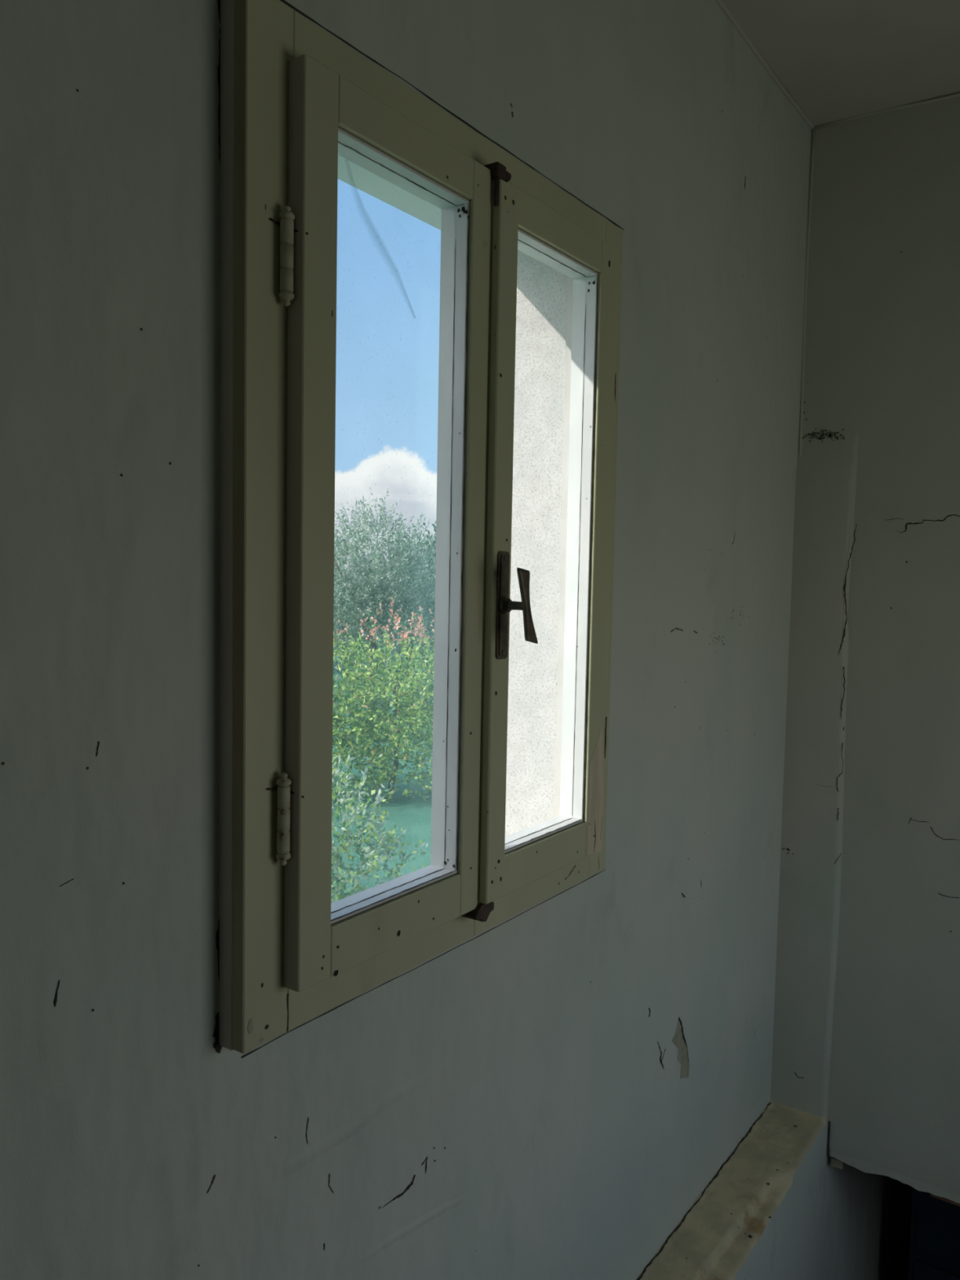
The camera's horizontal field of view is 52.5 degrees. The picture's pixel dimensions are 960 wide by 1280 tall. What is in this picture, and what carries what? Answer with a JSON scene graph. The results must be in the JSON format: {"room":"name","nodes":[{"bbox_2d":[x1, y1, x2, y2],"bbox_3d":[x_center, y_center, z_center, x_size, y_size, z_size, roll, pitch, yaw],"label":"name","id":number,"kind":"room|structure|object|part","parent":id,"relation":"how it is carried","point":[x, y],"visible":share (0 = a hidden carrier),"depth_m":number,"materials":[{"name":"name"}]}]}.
{"room":"stairwell","nodes":[
{"label":"stairwell","id":0,"kind":"room"},
{"bbox_2d":[0,0,811,1279],"bbox_3d":[0.098,0.474,1.770,0.222,3.850,5.000,4,5,35],"label":"wall","id":1,"kind":"structure","parent":0,"point":[548,1094],"depth_m":1.28,"materials":[{"name":"paint"}]},
{"bbox_2d":[232,0,622,1053],"bbox_3d":[0.008,-0.124,1.330,0.148,1.100,0.831,4,5,35],"label":"window","id":2,"kind":"structure","parent":1,"relation":"in","point":[304,99],"depth_m":1.17,"materials":[{"name":"beige paint"}]},
{"bbox_3d":[-0.111,-0.116,1.186,0.048,0.993,0.343,4,5,35],"label":"sash","id":3,"kind":"part","parent":2,"relation":"part of","materials":[{"name":"beige paint"}]},
{"bbox_3d":[0.032,-0.047,1.329,0.006,0.147,0.026,4,5,35],"label":"plate","id":4,"kind":"part","parent":2,"relation":"part of","materials":[{"name":"black metal"}]},
{"bbox_3d":[0.094,-0.132,1.481,0.048,0.994,0.372,4,5,35],"label":"sash","id":5,"kind":"part","parent":2,"relation":"part of","materials":[{"name":"beige paint"}]},
{"bbox_2d":[636,1099,911,1279],"bbox_3d":[0.221,1.844,1.790,0.192,1.019,4.951,4,5,35],"label":"ledge","id":6,"kind":"object","parent":1,"relation":"attached to","point":[777,1207],"depth_m":2.48,"materials":[{"name":"paint"}]},
{"bbox_2d":[715,0,959,129],"bbox_3d":[1.069,-1.308,0.999,2.102,0.160,5.000,4,5,35],"label":"ceiling","id":7,"kind":"structure","parent":0,"point":[833,60],"depth_m":2.18,"materials":[{"name":"paint"}]},
{"bbox_2d":[770,92,959,1206],"bbox_3d":[1.735,0.456,2.134,2.105,3.800,0.154,4,5,35],"label":"wall","id":8,"kind":"structure","parent":0,"point":[866,1028],"depth_m":2.52,"materials":[{"name":"paint"}]},
{"bbox_2d":[884,1213,911,1279],"bbox_3d":[0.997,2.456,1.253,2.100,0.100,5.000,4,5,35],"label":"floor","id":9,"kind":"structure","parent":0,"point":[899,1268],"depth_m":3.55,"materials":[{"name":"black"}]},
{"bbox_2d":[907,1187,959,1279],"bbox_3d":[1.541,1.919,3.055,0.350,0.750,0.055,4,5,35],"label":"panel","id":10,"kind":"object","parent":9,"relation":"on","point":[935,1227],"visible":0.55,"depth_m":3.09,"materials":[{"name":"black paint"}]},
{"label":"outside","id":11,"kind":"structure","parent":0,"visible":0},
{"bbox_2d":[331,605,433,900],"bbox_3d":[-20.677,-0.468,33.463,70.000,0.079,90.000,4,5,35],"label":"ground","id":12,"kind":"structure","parent":11,"point":[414,815],"depth_m":8.89,"materials":[{"name":"green plant"}]},
{"bbox_2d":[333,568,354,658],"bbox_3d":[-4.875,-0.799,21.502,4.740,3.313,3.827,-1,5,-32],"label":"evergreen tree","id":13,"kind":"object","parent":12,"relation":"on","point":[336,569],"visible":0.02,"depth_m":21.69,"materials":[{"name":"green plant"}]},
{"bbox_2d":[330,749,427,902],"bbox_3d":[-0.934,1.246,5.603,1.359,1.211,1.000,0,4,-12],"label":"shrub","id":14,"kind":"object","parent":12,"relation":"on","point":[376,853],"visible":0.28,"depth_m":5.59,"materials":[{"name":"green plant"}]},
{"bbox_2d":[332,596,435,803],"bbox_3d":[-0.743,0.633,9.358,5.883,2.110,1.614,1,4,-5],"label":"hedge","id":15,"kind":"object","parent":12,"relation":"on","point":[388,723],"visible":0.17,"depth_m":9.15,"materials":[{"name":"green plant"}]},
{"bbox_3d":[-0.856,0.941,9.502,0.132,1.211,0.151,0,4,-10],"label":"stem","id":16,"kind":"part","parent":15,"relation":"part of","materials":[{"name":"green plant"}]},
{"bbox_2d":[333,487,435,714],"bbox_3d":[-1.646,-0.521,14.393,2.465,3.454,2.601,3,4,27],"label":"tree","id":17,"kind":"object","parent":12,"relation":"on","point":[366,596],"visible":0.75,"depth_m":14.04,"materials":[{"name":"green plant"}]},
{"bbox_2d":[333,521,435,693],"bbox_3d":[-0.453,-0.522,18.024,5.412,3.534,3.630,0,4,-16],"label":"evergreen tree","id":18,"kind":"object","parent":12,"relation":"on","point":[424,523],"visible":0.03,"depth_m":17.48,"materials":[{"name":"green plant"}]}
]}

